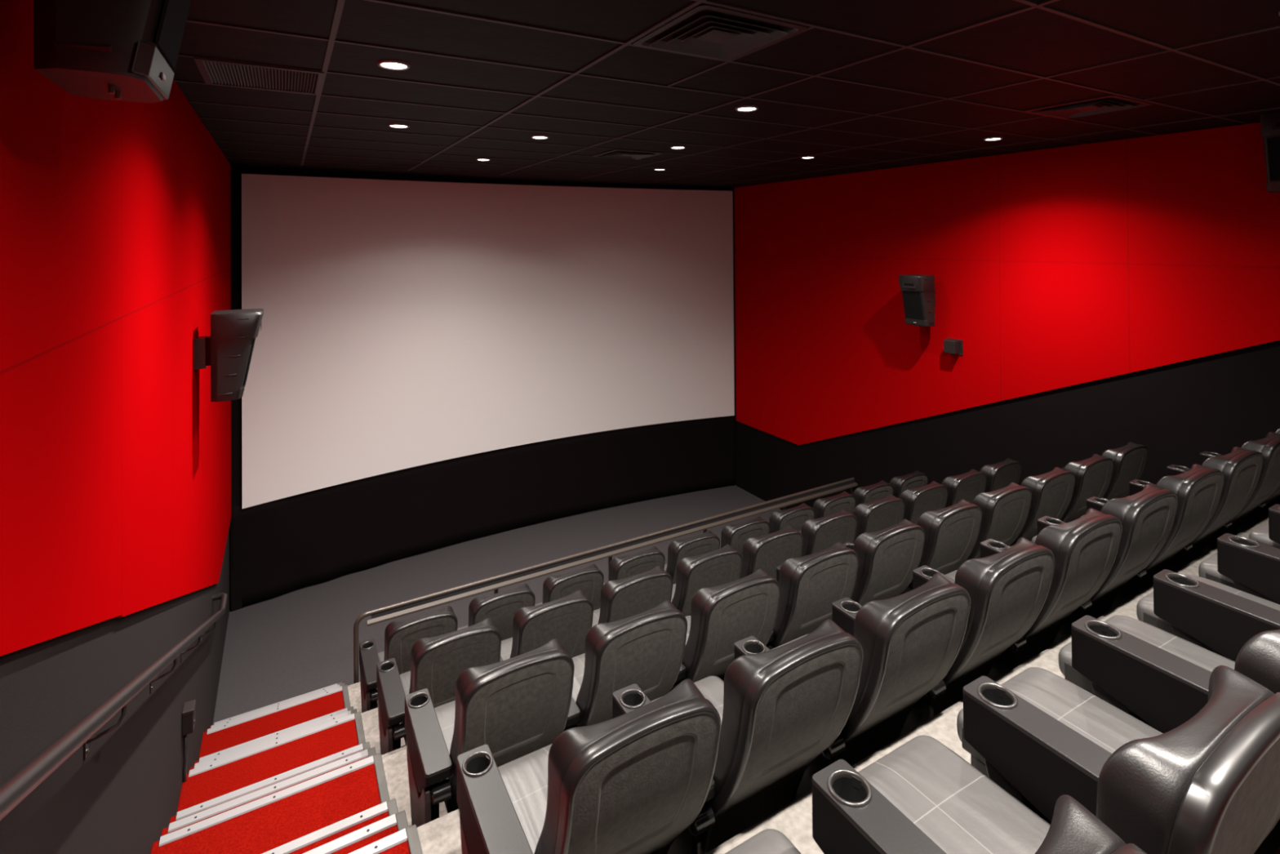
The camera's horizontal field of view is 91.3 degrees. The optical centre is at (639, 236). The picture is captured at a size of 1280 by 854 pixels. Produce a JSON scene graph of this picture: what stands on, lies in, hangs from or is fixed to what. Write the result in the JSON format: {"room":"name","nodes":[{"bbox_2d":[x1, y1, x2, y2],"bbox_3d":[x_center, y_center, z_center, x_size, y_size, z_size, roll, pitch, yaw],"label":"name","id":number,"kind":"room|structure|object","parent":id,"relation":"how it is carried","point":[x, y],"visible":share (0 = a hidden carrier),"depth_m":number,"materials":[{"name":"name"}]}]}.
{"room":"auditorium","nodes":[
{"label":"auditorium","id":0,"kind":"room"},
{"bbox_2d":[0,0,231,853],"bbox_3d":[-2.664,1.600,3.399,0.222,5.531,11.080,0,-1,-30],"label":"wall","id":1,"kind":"structure","parent":0,"point":[115,215],"depth_m":2.14,"materials":[{"name":"paint"}]},
{"bbox_2d":[33,0,191,102],"bbox_3d":[-1.172,-0.616,1.398,0.406,0.608,0.332,0,-1,-30],"label":"speaker","id":2,"kind":"object","parent":1,"relation":"attached to","point":[128,51],"visible":1,"depth_m":1.29},
{"bbox_2d":[155,0,191,70],"bbox_3d":[-1.066,-0.571,1.457,0.065,0.318,0.250,0,-1,-30],"label":"grille","id":3,"kind":"object","parent":2,"relation":"attached to","point":[171,15],"depth_m":1.42,"materials":[{"name":"black"}]},
{"bbox_2d":[0,592,227,820],"bbox_3d":[-1.809,1.521,2.192,0.117,3.280,7.755,0,-1,-30],"label":"wall handrail","id":4,"kind":"object","parent":1,"relation":"attached to","point":[22,783],"visible":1,"depth_m":1.65,"materials":[{"name":"black"}]},
{"bbox_2d":[181,699,195,782],"bbox_3d":[-2.796,3.236,3.881,0.064,0.648,0.104,0,-1,-30],"label":"outlet box","id":5,"kind":"object","parent":1,"relation":"attached to","point":[188,717],"visible":0.95,"depth_m":3.85,"materials":[{"name":"black plastic"}]},
{"bbox_2d":[194,308,264,401],"bbox_3d":[-2.875,0.833,4.393,0.406,0.608,0.332,0,-1,-30],"label":"speaker","id":6,"kind":"object","parent":1,"relation":"attached to","point":[228,349],"visible":1,"depth_m":4.27},
{"bbox_2d":[244,337,255,386],"bbox_3d":[-2.770,0.878,4.452,0.065,0.318,0.250,0,-1,-30],"label":"grille","id":7,"kind":"object","parent":6,"relation":"attached to","point":[250,346],"depth_m":4.33,"materials":[{"name":"black"}]},
{"bbox_2d":[347,681,361,712],"bbox_3d":[0.517,4.088,6.412,6.308,0.559,1.087,0,-1,-30],"label":"floor","id":8,"kind":"structure","parent":0,"point":[354,690],"depth_m":5.20,"materials":[{"name":"concrete"}]},
{"bbox_2d":[359,605,457,712],"bbox_3d":[-1.796,3.273,4.800,0.602,1.076,0.849,0,-1,-30],"label":"seat","id":9,"kind":"object","parent":8,"relation":"on","point":[400,636],"visible":0.41,"depth_m":4.49,"materials":[{"name":"leather"}]},
{"bbox_2d":[457,583,535,640],"bbox_3d":[-1.276,3.272,5.097,0.602,1.076,0.849,0,-1,-30],"label":"seat","id":10,"kind":"object","parent":8,"relation":"on","point":[501,607],"visible":0.32,"depth_m":4.78,"materials":[{"name":"leather"}]},
{"bbox_2d":[534,563,604,610],"bbox_3d":[-0.756,3.271,5.393,0.602,1.076,0.849,0,-1,-30],"label":"seat","id":11,"kind":"object","parent":8,"relation":"on","point":[589,579],"visible":0.29,"depth_m":5.07,"materials":[{"name":"black leather"}]},
{"bbox_2d":[599,546,665,608],"bbox_3d":[-0.236,3.269,5.689,0.602,1.076,0.849,0,-1,-30],"label":"seat","id":12,"kind":"object","parent":8,"relation":"on","point":[624,566],"visible":0.26,"depth_m":5.35,"materials":[{"name":"black leather"}]},
{"bbox_2d":[664,530,719,583],"bbox_3d":[0.284,3.268,5.986,0.602,1.076,0.849,0,-1,-30],"label":"seat","id":13,"kind":"object","parent":8,"relation":"on","point":[706,542],"visible":0.34,"depth_m":5.64,"materials":[{"name":"black leather"}]},
{"bbox_2d":[720,515,769,558],"bbox_3d":[0.804,3.267,6.282,0.602,1.076,0.849,0,-1,-30],"label":"seat","id":14,"kind":"object","parent":8,"relation":"on","point":[735,535],"visible":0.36,"depth_m":5.93,"materials":[{"name":"black leather"}]},
{"bbox_2d":[768,502,814,533],"bbox_3d":[1.324,3.266,6.579,0.602,1.076,0.849,0,-1,-30],"label":"seat","id":15,"kind":"object","parent":8,"relation":"on","point":[795,517],"visible":0.31,"depth_m":6.24,"materials":[{"name":"black leather"}]},
{"bbox_2d":[813,491,856,519],"bbox_3d":[1.844,3.264,6.875,0.602,1.076,0.849,0,-1,-30],"label":"seat","id":16,"kind":"object","parent":8,"relation":"on","point":[823,507],"visible":0.3,"depth_m":6.53,"materials":[{"name":"black leather"}]},
{"bbox_2d":[853,480,893,506],"bbox_3d":[2.364,3.263,7.171,0.602,1.076,0.849,0,-1,-30],"label":"seat","id":17,"kind":"object","parent":8,"relation":"on","point":[881,490],"visible":0.24,"depth_m":6.82,"materials":[{"name":"black leather"}]},
{"bbox_2d":[889,470,928,497],"bbox_3d":[2.932,3.262,7.495,0.710,1.076,0.848,0,-1,-30],"label":"seat","id":18,"kind":"object","parent":8,"relation":"on","point":[917,479],"visible":0.2,"depth_m":7.11,"materials":[{"name":"black leather"}]},
{"bbox_2d":[360,706,405,754],"bbox_3d":[1.044,3.838,5.486,6.308,1.000,1.087,0,-1,-30],"label":"floor","id":19,"kind":"structure","parent":0,"point":[370,718],"depth_m":4.25,"materials":[{"name":"concrete"}]},
{"bbox_2d":[376,617,501,755],"bbox_3d":[-1.270,2.803,3.877,0.602,1.076,0.849,0,-1,-30],"label":"seat","id":20,"kind":"object","parent":19,"relation":"on","point":[437,663],"visible":0.66,"depth_m":3.58,"materials":[{"name":"black leather"}]},
{"bbox_2d":[400,671,410,695],"bbox_3d":[-1.293,2.945,4.029,0.472,0.125,0.558,0,-1,-30],"label":"seat cushion","id":21,"kind":"object","parent":20,"relation":"on","point":[405,677],"depth_m":4.07,"materials":[{"name":"leather"}]},
{"bbox_2d":[499,589,593,661],"bbox_3d":[-0.750,2.802,4.173,0.602,1.076,0.849,0,-1,-30],"label":"seat","id":22,"kind":"object","parent":19,"relation":"on","point":[568,619],"visible":0.49,"depth_m":3.86,"materials":[{"name":"black leather"}]},
{"bbox_2d":[500,637,512,660],"bbox_3d":[-0.773,2.944,4.326,0.472,0.125,0.558,0,-1,-30],"label":"seat cushion","id":23,"kind":"object","parent":22,"relation":"on","point":[506,644],"depth_m":4.38,"materials":[{"name":"leather"}]},
{"bbox_2d":[591,565,673,626],"bbox_3d":[-0.230,2.800,4.470,0.602,1.076,0.849,0,-1,-30],"label":"seat","id":24,"kind":"object","parent":19,"relation":"on","point":[625,597],"visible":0.34,"depth_m":4.13,"materials":[{"name":"black leather"}]},
{"bbox_2d":[671,544,742,616],"bbox_3d":[0.289,2.799,4.766,0.602,1.076,0.849,0,-1,-30],"label":"seat","id":25,"kind":"object","parent":19,"relation":"on","point":[722,566],"visible":0.41,"depth_m":4.42,"materials":[{"name":"black leather"}]},
{"bbox_2d":[739,525,803,579],"bbox_3d":[0.809,2.798,5.062,0.602,1.076,0.849,0,-1,-30],"label":"seat","id":26,"kind":"object","parent":19,"relation":"on","point":[767,552],"visible":0.39,"depth_m":4.72,"materials":[{"name":"black leather"}]},
{"bbox_2d":[800,509,857,556],"bbox_3d":[1.329,2.797,5.359,0.602,1.076,0.849,0,-1,-30],"label":"seat","id":27,"kind":"object","parent":19,"relation":"on","point":[822,533],"visible":0.38,"depth_m":5.01,"materials":[{"name":"black leather"}]},
{"bbox_2d":[797,494,905,543],"bbox_3d":[1.849,2.796,5.655,0.602,1.076,0.849,0,-1,-30],"label":"seat","id":28,"kind":"object","parent":19,"relation":"on","point":[886,512],"visible":0.31,"depth_m":5.31,"materials":[{"name":"black leather"}]},
{"bbox_2d":[899,480,947,524],"bbox_3d":[2.369,2.795,5.952,0.602,1.076,0.849,0,-1,-30],"label":"seat","id":29,"kind":"object","parent":19,"relation":"on","point":[932,496],"visible":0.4,"depth_m":5.60,"materials":[{"name":"black leather"}]},
{"bbox_2d":[942,469,986,507],"bbox_3d":[2.889,2.793,6.248,0.602,1.076,0.849,0,-1,-30],"label":"seat","id":30,"kind":"object","parent":19,"relation":"on","point":[966,486],"visible":0.34,"depth_m":5.90,"materials":[{"name":"black leather"}]},
{"bbox_2d":[979,457,1022,492],"bbox_3d":[3.458,2.792,6.572,0.710,1.076,0.848,0,-1,-30],"label":"seat","id":31,"kind":"object","parent":19,"relation":"on","point":[999,475],"visible":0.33,"depth_m":6.19,"materials":[{"name":"black leather"}]},
{"bbox_2d":[381,745,453,826],"bbox_3d":[1.569,3.368,4.563,6.308,1.000,1.087,0,-1,-30],"label":"floor","id":32,"kind":"structure","parent":0,"point":[394,762],"depth_m":3.31,"materials":[{"name":"concrete"}]},
{"bbox_2d":[404,638,574,827],"bbox_3d":[-0.745,2.333,2.953,0.602,1.076,0.849,0,-1,-30],"label":"seat","id":33,"kind":"object","parent":32,"relation":"on","point":[517,706],"visible":0.85,"depth_m":2.68,"materials":[{"name":"black leather"}]},
{"bbox_2d":[434,700,455,804],"bbox_3d":[-0.767,2.475,3.106,0.472,0.125,0.558,0,-1,-30],"label":"seat cushion","id":34,"kind":"object","parent":33,"relation":"on","point":[445,713],"depth_m":3.11,"materials":[{"name":"leather"}]},
{"bbox_2d":[563,600,687,731],"bbox_3d":[-0.225,2.332,3.250,0.602,1.076,0.849,0,-1,-30],"label":"seat","id":35,"kind":"object","parent":32,"relation":"on","point":[646,649],"visible":0.59,"depth_m":2.94,"materials":[{"name":"black leather"}]},
{"bbox_2d":[571,653,585,702],"bbox_3d":[-0.248,2.474,3.402,0.472,0.125,0.558,0,-1,-30],"label":"seat cushion","id":36,"kind":"object","parent":35,"relation":"on","point":[579,660],"depth_m":3.46,"materials":[{"name":"leather"}]},
{"bbox_2d":[667,568,780,693],"bbox_3d":[0.295,2.331,3.546,0.602,1.076,0.849,0,-1,-30],"label":"seat","id":37,"kind":"object","parent":32,"relation":"on","point":[722,615],"visible":0.57,"depth_m":3.22,"materials":[{"name":"black leather"}]},
{"bbox_2d":[684,615,690,676],"bbox_3d":[0.272,2.472,3.699,0.472,0.125,0.558,0,-1,-30],"label":"seat cushion","id":38,"kind":"object","parent":37,"relation":"on","point":[688,618],"depth_m":3.88,"materials":[{"name":"leather"}]},
{"bbox_2d":[765,541,858,649],"bbox_3d":[0.815,2.329,3.843,0.602,1.076,0.849,0,-1,-30],"label":"seat","id":39,"kind":"object","parent":32,"relation":"on","point":[810,584],"visible":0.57,"depth_m":3.52,"materials":[{"name":"black leather"}]},
{"bbox_2d":[776,519,924,605],"bbox_3d":[1.335,2.328,4.139,0.602,1.076,0.849,0,-1,-30],"label":"seat","id":40,"kind":"object","parent":32,"relation":"on","point":[888,557],"visible":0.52,"depth_m":3.81,"materials":[{"name":"black leather"}]},
{"bbox_2d":[843,499,982,595],"bbox_3d":[1.855,2.327,4.435,0.602,1.076,0.849,0,-1,-30],"label":"seat","id":41,"kind":"object","parent":32,"relation":"on","point":[951,532],"visible":0.41,"depth_m":4.11,"materials":[{"name":"black leather"}]},
{"bbox_2d":[965,482,1031,560],"bbox_3d":[2.375,2.326,4.732,0.602,1.076,0.849,0,-1,-30],"label":"seat","id":42,"kind":"object","parent":32,"relation":"on","point":[1005,510],"visible":0.35,"depth_m":4.40,"materials":[{"name":"black leather"}]},
{"bbox_2d":[1009,466,1075,546],"bbox_3d":[2.895,2.325,5.028,0.602,1.076,0.849,0,-1,-30],"label":"seat","id":43,"kind":"object","parent":32,"relation":"on","point":[1051,491],"visible":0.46,"depth_m":4.69,"materials":[{"name":"black leather"}]},
{"bbox_2d":[1060,453,1113,522],"bbox_3d":[3.415,2.323,5.324,0.602,1.076,0.849,0,-1,-30],"label":"seat","id":44,"kind":"object","parent":32,"relation":"on","point":[1093,475],"visible":0.37,"depth_m":4.99,"materials":[{"name":"black leather"}]},
{"bbox_2d":[1061,441,1147,500],"bbox_3d":[3.983,2.322,5.649,0.710,1.076,0.848,0,-1,-30],"label":"seat","id":45,"kind":"object","parent":32,"relation":"on","point":[1129,460],"visible":0.27,"depth_m":5.28,"materials":[{"name":"black leather"}]},
{"bbox_2d":[213,484,781,724],"bbox_3d":[-0.728,4.385,7.579,7.916,0.200,5.680,0,-1,-30],"label":"floor","id":46,"kind":"structure","parent":0,"point":[299,642],"depth_m":7.56,"materials":[{"name":"carpet"}]},
{"bbox_2d":[150,690,409,853],"bbox_3d":[-1.316,2.897,2.201,0.973,2.812,7.690,0,-1,-30],"label":"stairs","id":47,"kind":"structure","parent":46,"relation":"on","point":[266,828],"depth_m":3.29,"materials":[{"name":"carpet"}]},
{"bbox_2d":[159,755,373,846],"bbox_3d":[-1.876,2.891,3.212,0.941,0.039,0.056,0,-1,-30],"label":"stair nosing","id":48,"kind":"structure","parent":47,"relation":"on","point":[171,837],"depth_m":3.18,"materials":[{"name":"grey"}]},
{"bbox_2d":[168,749,368,832],"bbox_3d":[-2.009,3.047,3.445,0.941,0.039,0.056,0,-1,-30],"label":"stair nosing","id":49,"kind":"structure","parent":47,"relation":"on","point":[217,809],"depth_m":3.42,"materials":[{"name":"grey"}]},
{"bbox_2d":[176,743,363,820],"bbox_3d":[-2.141,3.203,3.679,0.941,0.039,0.056,0,-1,-30],"label":"stair nosing","id":50,"kind":"structure","parent":47,"relation":"on","point":[214,802],"depth_m":3.65,"materials":[{"name":"grey"}]},
{"bbox_2d":[188,713,355,777],"bbox_3d":[-2.401,3.361,4.135,0.941,0.039,0.056,0,-1,-30],"label":"stair nosing","id":51,"kind":"structure","parent":47,"relation":"on","point":[203,768],"depth_m":4.11,"materials":[{"name":"grey"}]},
{"bbox_2d":[194,710,351,768],"bbox_3d":[-2.534,3.517,4.369,0.941,0.039,0.056,0,-1,-30],"label":"stair nosing","id":52,"kind":"structure","parent":47,"relation":"on","point":[348,713],"depth_m":4.35,"materials":[{"name":"grey"}]},
{"bbox_2d":[199,707,347,761],"bbox_3d":[-2.667,3.672,4.602,0.941,0.039,0.056,0,-1,-30],"label":"stair nosing","id":53,"kind":"structure","parent":47,"relation":"on","point":[303,724],"depth_m":4.59,"materials":[{"name":"grey"}]},
{"bbox_2d":[207,685,342,733],"bbox_3d":[-2.926,3.831,5.059,0.941,0.039,0.056,0,-1,-30],"label":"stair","id":54,"kind":"structure","parent":47,"relation":"on","point":[239,721],"depth_m":5.04,"materials":[{"name":"grey"}]},
{"bbox_2d":[210,684,339,728],"bbox_3d":[-3.059,3.987,5.292,0.941,0.039,0.056,0,-1,-30],"label":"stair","id":55,"kind":"structure","parent":47,"relation":"on","point":[336,686],"depth_m":5.28,"materials":[{"name":"grey"}]},
{"bbox_2d":[213,683,337,724],"bbox_3d":[-3.192,4.142,5.526,0.941,0.039,0.056,0,-1,-30],"label":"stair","id":56,"kind":"structure","parent":47,"relation":"on","point":[335,684],"depth_m":5.52,"materials":[{"name":"grey"}]},
{"bbox_2d":[262,801,387,853],"bbox_3d":[-1.616,2.733,2.755,0.941,0.039,0.056,0,-1,-30],"label":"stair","id":57,"kind":"structure","parent":47,"relation":"on","point":[294,845],"depth_m":2.86,"materials":[{"name":"grey"}]},
{"bbox_2d":[302,813,396,853],"bbox_3d":[-1.483,2.577,2.522,0.941,0.039,0.056,0,-1,-30],"label":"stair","id":58,"kind":"structure","parent":47,"relation":"on","point":[340,842],"depth_m":2.67,"materials":[{"name":"grey"}]},
{"bbox_2d":[348,828,407,853],"bbox_3d":[-1.351,2.421,2.288,0.941,0.039,0.056,0,-1,-30],"label":"stair nosing","id":59,"kind":"structure","parent":47,"relation":"on","point":[392,840],"depth_m":2.48,"materials":[{"name":"grey"}]},
{"bbox_2d":[337,681,422,853],"bbox_3d":[-0.881,2.811,2.457,0.041,2.665,7.702,0,-1,-30],"label":"trim","id":60,"kind":"structure","parent":47,"relation":"attached to","point":[413,840],"depth_m":3.27,"materials":[{"name":"metal"}]},
{"bbox_2d":[231,164,734,611],"bbox_3d":[-1.643,1.737,9.175,7.276,5.131,0.453,0,-1,-30],"label":"projection screen","id":61,"kind":"object","parent":46,"relation":"on","point":[408,321],"visible":0.96,"depth_m":8.74,"materials":[{"name":"white"}]},
{"bbox_2d":[230,415,735,610],"bbox_3d":[-1.616,3.662,9.134,7.298,1.256,0.346,0,-1,-30],"label":"skirt","id":62,"kind":"object","parent":61,"relation":"hanging from","point":[279,547],"visible":1,"depth_m":8.80,"materials":[{"name":"black fabric"}]},
{"bbox_2d":[353,477,857,683],"bbox_3d":[0.224,3.781,6.955,6.212,0.985,0.100,0,-1,-30],"label":"guard rail","id":63,"kind":"object","parent":46,"relation":"on","point":[411,606],"visible":0.68,"depth_m":6.43,"materials":[{"name":"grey metal"}]},
{"bbox_2d":[417,808,700,853],"bbox_3d":[2.095,2.898,3.640,6.308,1.000,1.087,0,-1,-30],"label":"floor","id":64,"kind":"structure","parent":0,"point":[441,835],"depth_m":2.52,"materials":[{"name":"concrete"}]},
{"bbox_2d":[456,679,720,853],"bbox_3d":[-0.220,1.863,2.030,0.602,1.076,0.849,0,-1,-30],"label":"seat","id":65,"kind":"object","parent":64,"relation":"on","point":[632,782],"visible":1,"depth_m":1.76,"materials":[{"name":"black leather"}]},
{"bbox_2d":[497,743,551,853],"bbox_3d":[-0.242,2.005,2.183,0.472,0.125,0.558,0,-1,-30],"label":"seat cushion","id":66,"kind":"object","parent":65,"relation":"on","point":[525,778],"depth_m":2.21,"materials":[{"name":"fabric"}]},
{"bbox_2d":[612,618,863,853],"bbox_3d":[0.300,1.862,2.326,0.602,1.076,0.849,0,-1,-30],"label":"seat","id":67,"kind":"object","parent":64,"relation":"on","point":[779,708],"visible":0.76,"depth_m":2.03,"materials":[{"name":"black leather"}]},
{"bbox_2d":[651,675,731,833],"bbox_3d":[0.278,2.004,2.479,0.472,0.125,0.558,0,-1,-30],"label":"seat cushion","id":68,"kind":"object","parent":67,"relation":"on","point":[712,687],"depth_m":2.65,"materials":[{"name":"leather"}]},
{"bbox_2d":[733,573,970,800],"bbox_3d":[0.820,1.861,2.623,0.602,1.076,0.849,0,-1,-30],"label":"seat","id":69,"kind":"object","parent":64,"relation":"on","point":[909,641],"visible":0.62,"depth_m":2.32,"materials":[{"name":"black leather"}]},
{"bbox_2d":[771,633,863,723],"bbox_3d":[0.798,2.002,2.775,0.472,0.125,0.558,0,-1,-30],"label":"seat back","id":70,"kind":"object","parent":69,"relation":"on","point":[808,633],"depth_m":3.03,"materials":[{"name":"leather"}]},
{"bbox_2d":[831,537,1054,737],"bbox_3d":[1.340,1.859,2.919,0.602,1.076,0.849,0,-1,-30],"label":"seat","id":71,"kind":"object","parent":64,"relation":"on","point":[1008,589],"visible":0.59,"depth_m":2.62,"materials":[{"name":"black leather"}]},
{"bbox_2d":[912,507,1122,680],"bbox_3d":[1.860,1.858,3.216,0.602,1.076,0.849,0,-1,-30],"label":"seat","id":72,"kind":"object","parent":64,"relation":"on","point":[1084,548],"visible":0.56,"depth_m":2.91,"materials":[{"name":"black leather"}]},
{"bbox_2d":[980,484,1177,644],"bbox_3d":[2.380,1.857,3.512,0.602,1.076,0.849,0,-1,-30],"label":"seat","id":73,"kind":"object","parent":64,"relation":"on","point":[1146,517],"visible":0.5,"depth_m":3.21,"materials":[{"name":"black leather"}]},
{"bbox_2d":[1031,463,1223,610],"bbox_3d":[2.900,1.856,3.808,0.602,1.076,0.849,0,-1,-30],"label":"seat","id":74,"kind":"object","parent":64,"relation":"on","point":[1197,491],"visible":0.44,"depth_m":3.50,"materials":[{"name":"black leather"}]},
{"bbox_2d":[1081,446,1262,572],"bbox_3d":[3.420,1.855,4.105,0.602,1.076,0.849,0,-1,-30],"label":"seat","id":75,"kind":"object","parent":64,"relation":"on","point":[1241,468],"visible":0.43,"depth_m":3.80,"materials":[{"name":"black leather"}]},
{"bbox_2d":[1128,431,1279,556],"bbox_3d":[3.940,1.853,4.401,0.602,1.076,0.849,0,-1,-30],"label":"seat","id":76,"kind":"object","parent":64,"relation":"on","point":[1268,482],"visible":0.35,"depth_m":4.08,"materials":[{"name":"black leather"}]},
{"bbox_2d":[1166,427,1279,534],"bbox_3d":[4.508,1.852,4.725,0.710,1.076,0.848,0,-1,-30],"label":"seat","id":77,"kind":"object","parent":64,"relation":"on","point":[1260,512],"visible":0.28,"depth_m":4.63,"materials":[{"name":"black leather"}]},
{"bbox_2d":[171,0,1279,187],"bbox_3d":[0.623,-0.978,5.187,7.716,0.192,11.280,0,-1,-30],"label":"ceiling","id":78,"kind":"structure","parent":0,"point":[1036,41],"depth_m":3.62,"materials":[{"name":"tile"}]},
{"bbox_2d":[193,57,324,95],"bbox_3d":[-2.071,-0.871,3.443,0.570,0.012,0.570,0,-1,-30],"label":"ceiling vent","id":79,"kind":"object","parent":78,"relation":"in","point":[214,72],"visible":1,"depth_m":3.41,"materials":[{"name":"black"}]},
{"bbox_2d":[377,60,410,70],"bbox_3d":[-1.267,-0.879,3.223,0.158,0.013,0.158,0,-1,-30],"label":"recessed light","id":80,"kind":"object","parent":78,"relation":"in","point":[387,64],"visible":1,"depth_m":3.21,"materials":[{"name":"white"}]},
{"bbox_2d":[591,149,663,159],"bbox_3d":[-0.131,-0.854,6.592,0.570,0.026,0.570,0,-1,-30],"label":"ceiling vent","id":81,"kind":"object","parent":78,"relation":"in","point":[614,153],"visible":1,"depth_m":6.55,"materials":[{"name":"grey metal"}]},
{"bbox_2d":[632,3,808,61],"bbox_3d":[0.345,-0.886,2.789,0.570,0.026,0.570,0,-1,-30],"label":"ceiling vent","id":82,"kind":"object","parent":78,"relation":"in","point":[705,30],"visible":1,"depth_m":2.75,"materials":[{"name":"grey metal"}]},
{"bbox_2d":[173,0,1279,185],"bbox_3d":[0.946,-0.887,4.622,7.316,0.013,9.580,0,-1,-30],"label":"grid","id":83,"kind":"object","parent":78,"relation":"attached to","point":[331,40],"depth_m":3.87,"materials":[{"name":"grey"}]},
{"bbox_2d":[1023,93,1152,118],"bbox_3d":[3.116,-0.892,4.368,0.570,0.026,0.570,0,-1,-30],"label":"ceiling vent","id":84,"kind":"object","parent":78,"relation":"in","point":[1088,106],"visible":1,"depth_m":4.33,"materials":[{"name":"grey metal"}]},
{"bbox_2d":[705,515,1268,853],"bbox_3d":[2.620,2.428,2.716,6.308,1.000,1.087,0,-1,-30],"label":"floor","id":85,"kind":"structure","parent":0,"point":[793,820],"depth_m":2.41,"materials":[{"name":"concrete"}]},
{"bbox_2d":[724,794,1146,853],"bbox_3d":[0.305,1.393,1.107,0.602,1.076,0.849,0,-1,-30],"label":"seat","id":86,"kind":"object","parent":85,"relation":"on","point":[1073,828],"visible":1,"depth_m":0.92,"materials":[{"name":"black leather"}]},
{"bbox_2d":[724,828,801,853],"bbox_3d":[0.283,1.535,1.259,0.472,0.125,0.558,0,-1,-30],"label":"seat cushion","id":87,"kind":"object","parent":86,"relation":"on","point":[768,841],"depth_m":1.53,"materials":[{"name":"leather"}]},
{"bbox_2d":[812,665,1279,853],"bbox_3d":[0.825,1.392,1.403,0.602,1.076,0.849,0,-1,-30],"label":"seat","id":88,"kind":"object","parent":85,"relation":"on","point":[1208,784],"visible":0.94,"depth_m":1.17,"materials":[{"name":"black leather"}]},
{"bbox_2d":[857,734,1050,853],"bbox_3d":[0.803,1.534,1.556,0.472,0.125,0.558,0,-1,-30],"label":"seat cushion","id":89,"kind":"object","parent":88,"relation":"on","point":[961,809],"depth_m":1.63,"materials":[{"name":"leather"}]},
{"bbox_2d":[956,629,1279,824],"bbox_3d":[1.345,1.391,1.699,0.602,1.076,0.849,0,-1,-30],"label":"seat","id":90,"kind":"object","parent":85,"relation":"on","point":[1039,735],"visible":0.48,"depth_m":1.71,"materials":[{"name":"black leather"}]},
{"bbox_2d":[956,666,1163,753],"bbox_3d":[1.323,1.532,1.852,0.472,0.125,0.558,0,-1,-30],"label":"seat cushion","id":91,"kind":"object","parent":90,"relation":"on","point":[1108,726],"depth_m":1.95,"materials":[{"name":"leather"}]},
{"bbox_2d":[1058,614,1279,853],"bbox_3d":[1.865,1.389,1.996,0.602,1.076,0.849,0,-1,-30],"label":"seat","id":92,"kind":"object","parent":85,"relation":"on","point":[1159,677],"visible":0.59,"depth_m":1.99,"materials":[{"name":"black leather"}]},
{"bbox_2d":[1058,614,1235,675],"bbox_3d":[1.843,1.531,2.148,0.472,0.125,0.558,0,-1,-30],"label":"seat cushion","id":93,"kind":"object","parent":92,"relation":"on","point":[1202,657],"depth_m":2.26,"materials":[{"name":"leather"}]},
{"bbox_2d":[1136,568,1279,661],"bbox_3d":[2.385,1.388,2.292,0.602,1.076,0.849,0,-1,-30],"label":"seat","id":94,"kind":"object","parent":85,"relation":"on","point":[1216,617],"visible":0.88,"depth_m":2.30,"materials":[{"name":"black leather"}]},
{"bbox_2d":[1136,573,1279,622],"bbox_3d":[2.363,1.530,2.445,0.472,0.125,0.558,0,-1,-30],"label":"seat cushion","id":95,"kind":"object","parent":94,"relation":"on","point":[1144,607],"depth_m":2.55,"materials":[{"name":"leather"}]},
{"bbox_2d":[1198,533,1279,604],"bbox_3d":[2.905,1.387,2.589,0.602,1.076,0.849,0,-1,-30],"label":"seat","id":96,"kind":"object","parent":85,"relation":"on","point":[1244,564],"visible":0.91,"depth_m":2.63,"materials":[{"name":"black leather"}]},
{"bbox_2d":[1198,552,1233,582],"bbox_3d":[2.883,1.529,2.741,0.472,0.125,0.558,0,-1,-30],"label":"seat cushion","id":97,"kind":"object","parent":96,"relation":"on","point":[1207,569],"depth_m":2.83,"materials":[{"name":"leather"}]},
{"bbox_2d":[1248,503,1279,548],"bbox_3d":[3.425,1.386,2.885,0.602,1.076,0.849,0,-1,-30],"label":"seat","id":98,"kind":"object","parent":85,"relation":"on","point":[1268,533],"visible":0.77,"depth_m":3.02,"materials":[{"name":"black leather"}]},
{"bbox_2d":[1248,520,1279,546],"bbox_3d":[3.403,1.528,3.038,0.472,0.125,0.558,0,-1,-30],"label":"seat cushion","id":99,"kind":"object","parent":98,"relation":"on","point":[1260,535],"depth_m":3.13,"materials":[{"name":"leather"}]},
{"bbox_2d":[732,121,1279,510],"bbox_3d":[3.846,1.585,7.110,0.222,5.531,11.080,0,-1,-30],"label":"wall","id":100,"kind":"structure","parent":0,"point":[1055,268],"depth_m":6.68,"materials":[{"name":"paint"}]},
{"bbox_2d":[898,274,935,326],"bbox_3d":[3.311,0.765,7.419,0.406,0.608,0.332,0,-1,-30],"label":"speaker","id":101,"kind":"object","parent":100,"relation":"attached to","point":[918,291],"visible":1,"depth_m":7.30},
{"bbox_2d":[902,291,924,319],"bbox_3d":[3.206,0.811,7.359,0.065,0.318,0.250,0,-1,-30],"label":"grille","id":102,"kind":"object","parent":101,"relation":"attached to","point":[913,301],"depth_m":7.34,"materials":[{"name":"black"}]},
{"bbox_2d":[943,337,963,355],"bbox_3d":[3.597,1.273,7.213,0.112,0.170,0.196,0,-1,-30],"label":"sensor box","id":103,"kind":"object","parent":100,"relation":"attached to","point":[953,346],"visible":1,"depth_m":7.17,"materials":[{"name":"black"}]},
{"bbox_2d":[1259,111,1279,192],"bbox_3d":[4.884,-0.622,4.654,0.406,0.608,0.332,0,-1,-30],"label":"speaker","id":104,"kind":"object","parent":100,"relation":"attached to","point":[1270,122],"visible":1,"depth_m":4.67},
{"bbox_2d":[1266,137,1279,181],"bbox_3d":[4.779,-0.576,4.593,0.065,0.318,0.250,0,-1,-30],"label":"grille","id":105,"kind":"object","parent":104,"relation":"attached to","point":[1273,144],"depth_m":4.68,"materials":[{"name":"black"}]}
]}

